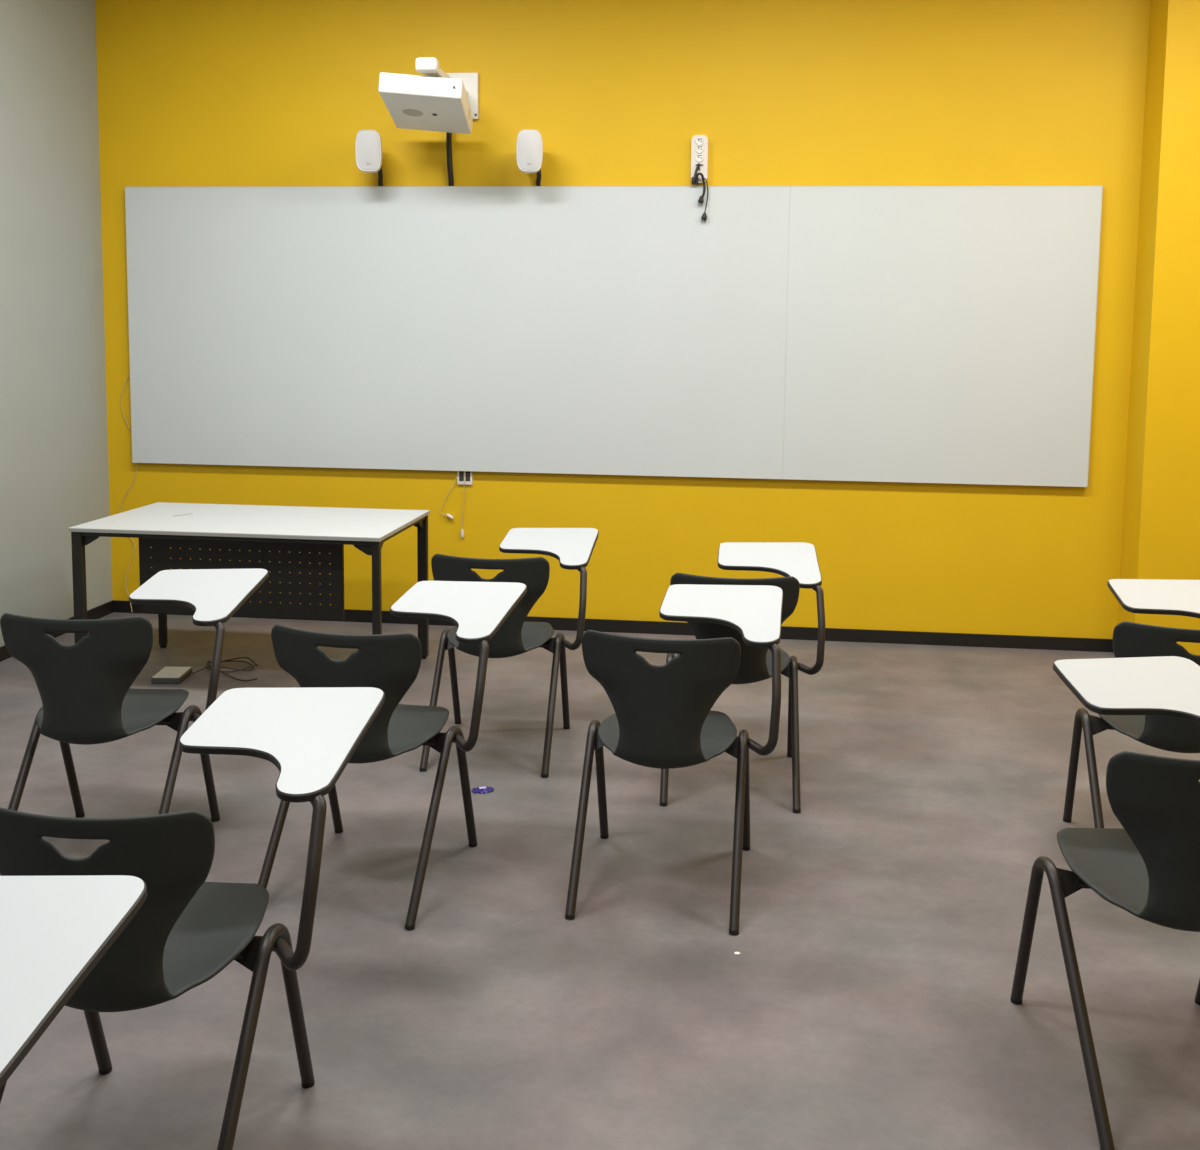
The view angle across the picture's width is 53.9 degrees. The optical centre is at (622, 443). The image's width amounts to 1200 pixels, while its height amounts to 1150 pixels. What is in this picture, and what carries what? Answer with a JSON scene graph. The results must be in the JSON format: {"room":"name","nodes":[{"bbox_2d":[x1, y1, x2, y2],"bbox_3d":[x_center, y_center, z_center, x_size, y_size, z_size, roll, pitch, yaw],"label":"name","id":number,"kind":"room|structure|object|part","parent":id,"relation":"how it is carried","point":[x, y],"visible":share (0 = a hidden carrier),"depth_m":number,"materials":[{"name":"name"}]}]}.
{"room":"classroom","nodes":[
{"label":"classroom","id":0,"kind":"room"},
{"bbox_2d":[0,0,111,646],"bbox_3d":[-3.452,-0.415,2.167,0.100,3.620,9.006,1,5,6],"label":"wall","id":1,"kind":"structure","parent":0,"point":[54,468],"depth_m":6.11,"materials":[{"name":"grey paint"}]},
{"bbox_2d":[0,601,113,661],"bbox_3d":[-3.413,1.350,2.373,0.012,0.068,8.894,1,5,6],"label":"baseboard","id":2,"kind":"structure","parent":1,"relation":"attached to","point":[107,608],"depth_m":6.57,"materials":[{"name":"black"}]},
{"bbox_2d":[0,612,1199,1149],"bbox_3d":[-0.078,1.508,2.023,6.925,0.100,9.106,1,5,6],"label":"floor","id":3,"kind":"structure","parent":0,"point":[865,1003],"depth_m":3.21,"materials":[{"name":"concrete"}]},
{"bbox_2d":[0,875,146,1088],"bbox_3d":[-1.049,1.097,1.462,0.595,0.810,0.903,1,5,5],"label":"chair","id":4,"kind":"object","parent":3,"relation":"on","point":[55,930],"visible":1,"depth_m":1.70,"materials":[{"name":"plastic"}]},
{"bbox_2d":[0,568,268,821],"bbox_3d":[-1.545,0.868,3.803,0.595,0.810,0.903,1,5,2],"label":"chair","id":5,"kind":"object","parent":3,"relation":"on","point":[86,694],"visible":0.98,"depth_m":3.48,"materials":[{"name":"grey plastic"}]},
{"bbox_3d":[-1.829,1.065,3.579,0.028,0.449,0.384,1,5,1],"label":"leg","id":6,"kind":"part","parent":5,"relation":"part of","materials":[{"name":"brown metal"}]},
{"bbox_3d":[-1.820,1.036,3.859,0.029,0.445,0.184,1,5,4],"label":"leg","id":7,"kind":"part","parent":5,"relation":"part of","materials":[{"name":"brown metal"}]},
{"bbox_3d":[-1.595,0.674,3.451,0.450,0.359,0.110,1,5,2],"label":"backrest","id":8,"kind":"part","parent":5,"relation":"part of","materials":[{"name":"grey plastic"}]},
{"bbox_3d":[-1.589,0.848,3.704,0.414,0.058,0.490,1,5,2],"label":"seat","id":9,"kind":"part","parent":5,"relation":"part of","materials":[{"name":"grey plastic"}]},
{"bbox_3d":[-1.371,1.073,3.563,0.028,0.449,0.384,1,5,1],"label":"leg","id":10,"kind":"part","parent":5,"relation":"part of","materials":[{"name":"brown metal"}]},
{"bbox_3d":[-1.368,0.712,3.756,0.235,0.337,0.255,1,5,2],"label":"tablet arm","id":11,"kind":"part","parent":5,"relation":"part of","materials":[{"name":"brown metal"}]},
{"bbox_3d":[-1.361,1.044,3.844,0.029,0.445,0.184,1,5,4],"label":"leg","id":12,"kind":"part","parent":5,"relation":"part of","materials":[{"name":"brown metal"}]},
{"bbox_2d":[151,667,191,683],"bbox_3d":[-2.104,1.084,5.520,0.132,0.032,0.176,1,5,-2],"label":"box","id":13,"kind":"object","parent":3,"relation":"on","point":[167,675],"visible":0.99,"depth_m":5.47,"materials":[{"name":"grey plastic"}]},
{"bbox_3d":[-2.104,1.071,5.518,0.124,0.006,0.168,1,5,-2],"label":"lid","id":14,"kind":"part","parent":13,"relation":"part of","materials":[{"name":"grey plastic"}]},
{"bbox_2d":[0,687,384,1149],"bbox_3d":[-0.877,1.006,2.443,0.595,0.810,0.903,1,5,5],"label":"chair","id":15,"kind":"object","parent":3,"relation":"on","point":[187,929],"visible":0.78,"depth_m":2.28,"materials":[{"name":"grey plastic"}]},
{"bbox_3d":[-1.173,1.202,2.234,0.028,0.449,0.384,1,5,4],"label":"leg","id":16,"kind":"part","parent":15,"relation":"part of","materials":[{"name":"brown metal"}]},
{"bbox_3d":[-1.150,1.173,2.513,0.029,0.445,0.184,1,5,6],"label":"leg","id":17,"kind":"part","parent":15,"relation":"part of","materials":[{"name":"brown metal"}]},
{"bbox_3d":[-0.943,0.811,2.095,0.450,0.359,0.110,1,5,5],"label":"backrest","id":18,"kind":"part","parent":15,"relation":"part of","materials":[{"name":"grey plastic"}]},
{"bbox_3d":[-0.926,0.985,2.346,0.414,0.058,0.490,1,5,5],"label":"seat","id":19,"kind":"part","parent":15,"relation":"part of","materials":[{"name":"grey plastic"}]},
{"bbox_3d":[-0.716,1.211,2.196,0.028,0.449,0.384,1,5,4],"label":"leg","id":20,"kind":"part","parent":15,"relation":"part of","materials":[{"name":"brown metal"}]},
{"bbox_3d":[-0.702,0.851,2.388,0.235,0.337,0.255,1,5,5],"label":"tablet arm","id":21,"kind":"part","parent":15,"relation":"part of","materials":[{"name":"brown metal"}]},
{"bbox_3d":[-0.692,1.182,2.475,0.029,0.445,0.184,1,5,7],"label":"leg","id":22,"kind":"part","parent":15,"relation":"part of","materials":[{"name":"brown metal"}]},
{"bbox_2d":[189,657,257,680],"bbox_3d":[-1.857,1.072,5.629,0.328,0.040,0.271,1,5,6],"label":"cable tangle","id":23,"kind":"object","parent":3,"relation":"on","point":[208,665],"visible":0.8,"depth_m":5.62,"materials":[{"name":"brown plastic"}]},
{"bbox_2d":[69,502,429,658],"bbox_3d":[-1.707,0.725,5.576,1.419,0.747,0.794,1,5,6],"label":"desk","id":24,"kind":"object","parent":3,"relation":"on","point":[161,528],"visible":0.67,"depth_m":5.31,"materials":[{"name":"white laminate"}]},
{"bbox_3d":[-2.423,0.747,5.281,0.048,0.717,0.032,1,5,6],"label":"leg","id":25,"kind":"part","parent":24,"relation":"part of","materials":[{"name":"black metal"}]},
{"bbox_3d":[-2.348,0.678,6.020,0.034,0.717,0.032,1,5,6],"label":"leg","id":26,"kind":"part","parent":24,"relation":"part of","materials":[{"name":"black metal"}]},
{"bbox_3d":[-1.737,0.415,5.177,1.331,0.020,0.030,1,5,6],"label":"long rail","id":27,"kind":"part","parent":24,"relation":"part of","materials":[{"name":"black"}]},
{"bbox_3d":[-1.721,0.590,5.330,0.955,0.392,0.020,1,5,6],"label":"modesty panel","id":28,"kind":"part","parent":24,"relation":"part of","materials":[{"name":"black metal"}]},
{"bbox_3d":[-1.066,0.778,5.133,0.034,0.717,0.032,1,5,6],"label":"leg","id":29,"kind":"part","parent":24,"relation":"part of","materials":[{"name":"black metal"}]},
{"bbox_3d":[-1.024,0.396,5.470,0.030,0.020,0.714,1,5,6],"label":"rail","id":30,"kind":"part","parent":24,"relation":"part of","materials":[{"name":"black"}]},
{"bbox_3d":[-0.991,0.708,5.872,0.048,0.717,0.032,1,5,6],"label":"leg","id":31,"kind":"part","parent":24,"relation":"part of","materials":[{"name":"black metal"}]},
{"bbox_2d":[258,581,526,928],"bbox_3d":[-0.678,0.891,3.668,0.595,0.810,0.903,2,6,11],"label":"chair","id":32,"kind":"object","parent":3,"relation":"on","point":[390,663],"visible":0.74,"depth_m":3.43,"materials":[{"name":"grey plastic"}]},
{"bbox_3d":[-0.999,1.084,3.493,0.028,0.449,0.384,2,6,11],"label":"leg","id":33,"kind":"part","parent":32,"relation":"part of","materials":[{"name":"brown metal"}]},
{"bbox_3d":[-0.943,1.056,3.768,0.029,0.445,0.184,2,6,13],"label":"leg","id":34,"kind":"part","parent":32,"relation":"part of","materials":[{"name":"brown metal"}]},
{"bbox_3d":[-0.782,0.696,3.329,0.450,0.359,0.110,2,6,11],"label":"backrest","id":35,"kind":"part","parent":32,"relation":"part of","materials":[{"name":"grey plastic"}]},
{"bbox_3d":[-0.738,0.871,3.577,0.414,0.058,0.490,2,6,11],"label":"seat","id":36,"kind":"part","parent":32,"relation":"part of","materials":[{"name":"grey plastic"}]},
{"bbox_3d":[-0.549,1.098,3.403,0.028,0.449,0.384,2,6,10],"label":"leg","id":37,"kind":"part","parent":32,"relation":"part of","materials":[{"name":"brown metal"}]},
{"bbox_3d":[-0.510,0.738,3.593,0.235,0.337,0.255,2,6,11],"label":"tablet arm","id":38,"kind":"part","parent":32,"relation":"part of","materials":[{"name":"brown metal"}]},
{"bbox_3d":[-0.493,1.070,3.678,0.029,0.445,0.184,2,6,14],"label":"leg","id":39,"kind":"part","parent":32,"relation":"part of","materials":[{"name":"brown metal"}]},
{"bbox_2d":[471,786,493,793],"bbox_3d":[-0.498,1.237,4.224,0.077,0.011,0.056,1,5,6],"label":"wrapper","id":40,"kind":"object","parent":3,"relation":"on","point":[481,789],"visible":1,"depth_m":4.21,"materials":[{"name":"purple plastic"}]},
{"bbox_2d":[419,528,598,776],"bbox_3d":[-0.424,0.790,4.770,0.595,0.810,0.903,1,5,6],"label":"chair","id":41,"kind":"object","parent":3,"relation":"on","point":[573,548],"visible":0.69,"depth_m":4.58,"materials":[{"name":"grey plastic"}]},
{"bbox_3d":[-0.724,0.985,4.566,0.028,0.449,0.384,1,5,5],"label":"leg","id":42,"kind":"part","parent":41,"relation":"part of","materials":[{"name":"brown metal"}]},
{"bbox_3d":[-0.696,0.956,4.845,0.029,0.445,0.184,1,5,8],"label":"leg","id":43,"kind":"part","parent":41,"relation":"part of","materials":[{"name":"brown metal"}]},
{"bbox_3d":[-0.496,0.595,4.423,0.450,0.359,0.110,1,5,6],"label":"backrest","id":44,"kind":"part","parent":41,"relation":"part of","materials":[{"name":"grey plastic"}]},
{"bbox_3d":[-0.475,0.769,4.674,0.414,0.058,0.490,1,5,6],"label":"seat","id":45,"kind":"part","parent":41,"relation":"part of","materials":[{"name":"grey plastic"}]},
{"bbox_3d":[-0.268,0.995,4.519,0.028,0.449,0.384,1,5,5],"label":"leg","id":46,"kind":"part","parent":41,"relation":"part of","materials":[{"name":"brown metal"}]},
{"bbox_3d":[-0.239,0.966,4.798,0.029,0.445,0.184,1,5,8],"label":"leg","id":47,"kind":"part","parent":41,"relation":"part of","materials":[{"name":"brown metal"}]},
{"bbox_3d":[-0.250,0.635,4.711,0.235,0.337,0.255,1,5,6],"label":"tablet arm","id":48,"kind":"part","parent":41,"relation":"part of","materials":[{"name":"brown metal"}]},
{"bbox_2d":[565,584,782,933],"bbox_3d":[0.197,0.903,3.659,0.595,0.810,0.903,2,6,9],"label":"chair","id":49,"kind":"object","parent":3,"relation":"on","point":[663,718],"visible":1,"depth_m":3.34,"materials":[{"name":"grey plastic"}]},
{"bbox_3d":[-0.117,1.096,3.474,0.028,0.449,0.384,2,5,9],"label":"leg","id":50,"kind":"part","parent":49,"relation":"part of","materials":[{"name":"brown metal"}]},
{"bbox_3d":[-0.071,1.068,3.751,0.029,0.445,0.184,2,6,11],"label":"leg","id":51,"kind":"part","parent":49,"relation":"part of","materials":[{"name":"brown metal"}]},
{"bbox_3d":[0.104,0.708,3.317,0.450,0.359,0.110,2,6,9],"label":"backrest","id":52,"kind":"part","parent":49,"relation":"part of","materials":[{"name":"grey plastic"}]},
{"bbox_3d":[0.140,0.882,3.566,0.414,0.058,0.490,2,6,9],"label":"seat","id":53,"kind":"part","parent":49,"relation":"part of","materials":[{"name":"grey plastic"}]},
{"bbox_3d":[0.336,1.109,3.399,0.028,0.449,0.384,1,5,8],"label":"leg","id":54,"kind":"part","parent":49,"relation":"part of","materials":[{"name":"brown metal"}]},
{"bbox_3d":[0.382,1.081,3.676,0.029,0.445,0.184,2,6,12],"label":"leg","id":55,"kind":"part","parent":49,"relation":"part of","materials":[{"name":"brown metal"}]},
{"bbox_3d":[0.367,0.749,3.590,0.235,0.337,0.255,2,6,9],"label":"tablet arm","id":56,"kind":"part","parent":49,"relation":"part of","materials":[{"name":"brown metal"}]},
{"bbox_2d":[660,542,824,811],"bbox_3d":[0.463,0.828,4.477,0.595,0.810,0.903,1,5,6],"label":"chair","id":57,"kind":"object","parent":3,"relation":"on","point":[797,562],"visible":0.47,"depth_m":4.30,"materials":[{"name":"grey plastic"}]},
{"bbox_3d":[0.163,1.024,4.273,0.028,0.449,0.384,1,5,5],"label":"leg","id":58,"kind":"part","parent":57,"relation":"part of","materials":[{"name":"brown metal"}]},
{"bbox_3d":[0.412,0.808,4.381,0.414,0.058,0.490,1,5,6],"label":"seat","id":59,"kind":"part","parent":57,"relation":"part of","materials":[{"name":"grey plastic"}]},
{"bbox_3d":[0.391,0.634,4.129,0.450,0.359,0.110,1,5,6],"label":"backrest","id":60,"kind":"part","parent":57,"relation":"part of","materials":[{"name":"grey plastic"}]},
{"bbox_3d":[0.648,1.005,4.505,0.029,0.445,0.184,1,5,8],"label":"leg","id":61,"kind":"part","parent":57,"relation":"part of","materials":[{"name":"brown metal"}]},
{"bbox_3d":[0.619,1.034,4.226,0.028,0.449,0.384,1,5,5],"label":"leg","id":62,"kind":"part","parent":57,"relation":"part of","materials":[{"name":"brown metal"}]},
{"bbox_3d":[0.637,0.674,4.418,0.235,0.337,0.255,1,5,6],"label":"tablet arm","id":63,"kind":"part","parent":57,"relation":"part of","materials":[{"name":"brown metal"}]},
{"bbox_2d":[1010,656,1199,1149],"bbox_3d":[1.254,0.999,2.783,0.595,0.810,0.903,1,5,-1],"label":"chair","id":64,"kind":"object","parent":3,"relation":"on","point":[1148,868],"visible":1,"depth_m":2.58,"materials":[{"name":"grey plastic"}]},
{"bbox_3d":[0.978,1.169,2.828,0.029,0.445,0.184,1,5,1],"label":"leg","id":65,"kind":"part","parent":64,"relation":"part of","materials":[{"name":"brown metal"}]},
{"bbox_3d":[0.981,1.198,2.547,0.028,0.449,0.384,1,5,-1],"label":"leg","id":66,"kind":"part","parent":64,"relation":"part of","materials":[{"name":"brown metal"}]},
{"bbox_3d":[1.214,0.980,2.682,0.414,0.058,0.490,1,5,-1],"label":"seat","id":67,"kind":"part","parent":64,"relation":"part of","materials":[{"name":"grey plastic"}]},
{"bbox_3d":[1.219,0.806,2.429,0.450,0.359,0.110,1,5,-1],"label":"backrest","id":68,"kind":"part","parent":64,"relation":"part of","materials":[{"name":"grey plastic"}]},
{"bbox_3d":[1.437,1.174,2.833,0.029,0.445,0.184,1,5,2],"label":"leg","id":69,"kind":"part","parent":64,"relation":"part of","materials":[{"name":"brown metal"}]},
{"bbox_2d":[1063,579,1199,827],"bbox_3d":[1.773,0.905,3.836,0.595,0.810,0.903,2,5,9],"label":"chair","id":70,"kind":"object","parent":3,"relation":"on","point":[1140,596],"visible":0.58,"depth_m":3.67,"materials":[{"name":"grey plastic"}]},
{"bbox_3d":[1.504,1.071,3.924,0.029,0.445,0.184,2,6,10],"label":"leg","id":71,"kind":"part","parent":70,"relation":"part of","materials":[{"name":"brown metal"}]},
{"bbox_3d":[1.462,1.099,3.647,0.028,0.449,0.384,1,5,8],"label":"leg","id":72,"kind":"part","parent":70,"relation":"part of","materials":[{"name":"brown metal"}]},
{"bbox_3d":[1.717,0.885,3.743,0.414,0.058,0.490,2,6,9],"label":"seat","id":73,"kind":"part","parent":70,"relation":"part of","materials":[{"name":"grey plastic"}]},
{"bbox_3d":[1.684,0.710,3.493,0.450,0.359,0.110,2,6,9],"label":"backrest","id":74,"kind":"part","parent":70,"relation":"part of","materials":[{"name":"grey plastic"}]},
{"bbox_2d":[95,0,1149,638],"bbox_3d":[0.440,-0.761,6.303,6.925,3.620,0.100,1,5,6],"label":"wall","id":75,"kind":"structure","parent":0,"point":[191,92],"depth_m":6.25,"materials":[{"name":"yellow paint"}]},
{"bbox_2d":[119,375,138,609],"bbox_3d":[-2.783,-0.151,6.650,0.145,2.241,0.030,1,5,6],"label":"loose cable","id":76,"kind":"object","parent":75,"relation":"attached to","point":[129,375],"visible":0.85,"depth_m":6.70,"materials":[{"name":"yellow plastic"}]},
{"bbox_2d":[355,130,381,172],"bbox_3d":[-1.327,-1.530,6.238,0.136,0.214,0.227,0,5,-5],"label":"wall speaker","id":77,"kind":"object","parent":75,"relation":"attached to","point":[368,143],"visible":1,"depth_m":6.13,"materials":[{"name":"white plastic"}]},
{"bbox_2d":[378,165,382,185],"bbox_3d":[-1.301,-1.438,6.348,0.032,0.119,0.058,1,5,6],"label":"cable","id":78,"kind":"object","parent":75,"relation":"attached to","point":[380,172],"visible":0.87,"depth_m":6.34,"materials":[{"name":"black plastic"}]},
{"bbox_2d":[378,57,478,133],"bbox_3d":[-0.963,-1.759,5.953,0.405,0.351,0.715,1,5,0],"label":"projector","id":79,"kind":"object","parent":75,"relation":"attached to","point":[440,101],"visible":1,"depth_m":5.75,"materials":[{"name":"white plastic"}]},
{"bbox_3d":[-0.892,-1.822,5.954,0.075,0.035,0.626,1,5,6],"label":"arm","id":80,"kind":"part","parent":79,"relation":"part of","materials":[{"name":"white plastic"}]},
{"bbox_3d":[-0.856,-1.845,6.280,0.185,0.240,0.028,1,5,6],"label":"wall plate","id":81,"kind":"part","parent":79,"relation":"part of","materials":[{"name":"white plastic"}]},
{"bbox_2d":[446,132,453,185],"bbox_3d":[-0.918,-1.531,6.297,0.033,0.321,0.063,1,5,6],"label":"cable","id":82,"kind":"object","parent":75,"relation":"attached to","point":[448,135],"visible":0.88,"depth_m":6.28,"materials":[{"name":"black plastic"}]},
{"bbox_2d":[457,471,472,484],"bbox_3d":[-0.862,0.186,6.478,0.084,0.084,0.016,1,5,6],"label":"wall socket","id":83,"kind":"object","parent":75,"relation":"attached to","point":[468,474],"visible":1,"depth_m":6.47,"materials":[{"name":"white plastic"}]},
{"bbox_2d":[441,475,457,518],"bbox_3d":[-0.950,0.294,6.490,0.102,0.252,0.020,1,5,6],"label":"wire","id":84,"kind":"object","parent":83,"relation":"hanging from","point":[447,515],"visible":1,"depth_m":6.49,"materials":[{"name":"white"}]},
{"bbox_2d":[460,474,464,536],"bbox_3d":[-0.874,0.340,6.489,0.033,0.360,0.019,5,7,36],"label":"wire","id":85,"kind":"object","parent":83,"relation":"hanging from","point":[462,530],"visible":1,"depth_m":6.50,"materials":[{"name":"white"}]},
{"bbox_3d":[-0.871,0.318,6.483,0.008,0.315,0.027,-3,7,-35],"label":"cord","id":86,"kind":"part","parent":85,"relation":"part of","materials":[{"name":"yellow plastic"}]},
{"bbox_2d":[516,129,542,172],"bbox_3d":[-0.479,-1.507,6.146,0.136,0.214,0.227,0,5,-3],"label":"wall speaker","id":87,"kind":"object","parent":75,"relation":"attached to","point":[529,144],"visible":1,"depth_m":6.04,"materials":[{"name":"white plastic"}]},
{"bbox_2d":[536,169,540,185],"bbox_3d":[-0.443,-1.415,6.254,0.032,0.115,0.058,1,5,6],"label":"cable","id":88,"kind":"object","parent":75,"relation":"attached to","point":[538,179],"visible":0.79,"depth_m":6.25,"materials":[{"name":"black plastic"}]},
{"bbox_2d":[112,600,1113,651],"bbox_3d":[-0.171,0.999,6.479,5.550,0.068,0.012,1,5,6],"label":"baseboard","id":89,"kind":"structure","parent":75,"relation":"attached to","point":[351,615],"depth_m":6.33,"materials":[{"name":"black"}]},
{"bbox_2d":[125,185,1102,486],"bbox_3d":[-0.168,-0.595,6.316,5.193,1.531,0.036,1,5,6],"label":"whiteboard","id":90,"kind":"object","parent":75,"relation":"attached to","point":[909,334],"visible":1,"depth_m":6.28,"materials":[{"name":"ceramic"}]},
{"bbox_3d":[-0.944,-0.612,6.395,3.633,1.531,0.026,1,5,6],"label":"edge trim","id":91,"kind":"part","parent":90,"relation":"part of","materials":[{"name":"grey"}]},
{"bbox_3d":[-0.943,-0.612,6.396,3.632,1.528,0.024,1,5,6],"label":"panel","id":92,"kind":"part","parent":90,"relation":"part of","materials":[{"name":"plastic"}]},
{"bbox_3d":[1.636,-0.554,6.114,1.558,1.528,0.024,1,5,6],"label":"panel","id":93,"kind":"part","parent":90,"relation":"part of","materials":[{"name":"plastic"}]},
{"bbox_3d":[1.637,-0.554,6.114,1.559,1.531,0.026,1,5,6],"label":"edge trim","id":94,"kind":"part","parent":90,"relation":"part of","materials":[{"name":"grey"}]},
{"bbox_2d":[691,135,707,183],"bbox_3d":[0.404,-1.483,6.167,0.086,0.245,0.042,1,5,6],"label":"power strip","id":95,"kind":"object","parent":75,"relation":"attached to","point":[699,143],"visible":0.99,"depth_m":6.15,"materials":[{"name":"white plastic"}]},
{"bbox_2d":[691,177,698,184],"bbox_3d":[0.380,-1.367,6.152,0.036,0.040,0.028,1,5,6],"label":"power adapter","id":96,"kind":"object","parent":95,"relation":"attached to","point":[692,180],"visible":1,"depth_m":6.14,"materials":[{"name":"black plastic"}]},
{"bbox_2d":[696,155,702,161],"bbox_3d":[0.402,-1.484,6.149,0.039,0.039,0.004,1,5,6],"label":"socket","id":97,"kind":"object","parent":95,"relation":"attached to","point":[699,158],"depth_m":6.15,"materials":[{"name":"grey plastic"}]},
{"bbox_2d":[696,146,702,152],"bbox_3d":[0.403,-1.528,6.146,0.039,0.039,0.003,1,5,6],"label":"socket","id":98,"kind":"object","parent":95,"relation":"attached to","point":[699,149],"depth_m":6.14,"materials":[{"name":"grey plastic"}]},
{"bbox_2d":[696,138,702,145],"bbox_3d":[0.403,-1.568,6.142,0.039,0.039,0.003,1,5,6],"label":"socket","id":99,"kind":"object","parent":95,"relation":"attached to","point":[699,141],"depth_m":6.14,"materials":[{"name":"grey plastic"}]},
{"bbox_2d":[694,163,705,205],"bbox_3d":[0.402,-1.347,6.143,0.053,0.219,0.047,-3,6,-33],"label":"lead","id":100,"kind":"object","parent":95,"relation":"hanging from","point":[701,200],"visible":1,"depth_m":6.14,"materials":[{"name":"black"}]},
{"bbox_2d":[701,178,707,221],"bbox_3d":[0.426,-1.267,6.155,0.036,0.231,0.031,5,7,39],"label":"lead","id":101,"kind":"object","parent":95,"relation":"hanging from","point":[704,216],"visible":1,"depth_m":6.15,"materials":[{"name":"black plastic"}]},
{"bbox_2d":[1117,0,1199,654],"bbox_3d":[3.178,-0.682,5.816,1.175,3.620,0.276,1,5,6],"label":"wall","id":102,"kind":"structure","parent":0,"point":[1161,525],"depth_m":5.78,"materials":[{"name":"yellow paint"}]}
]}

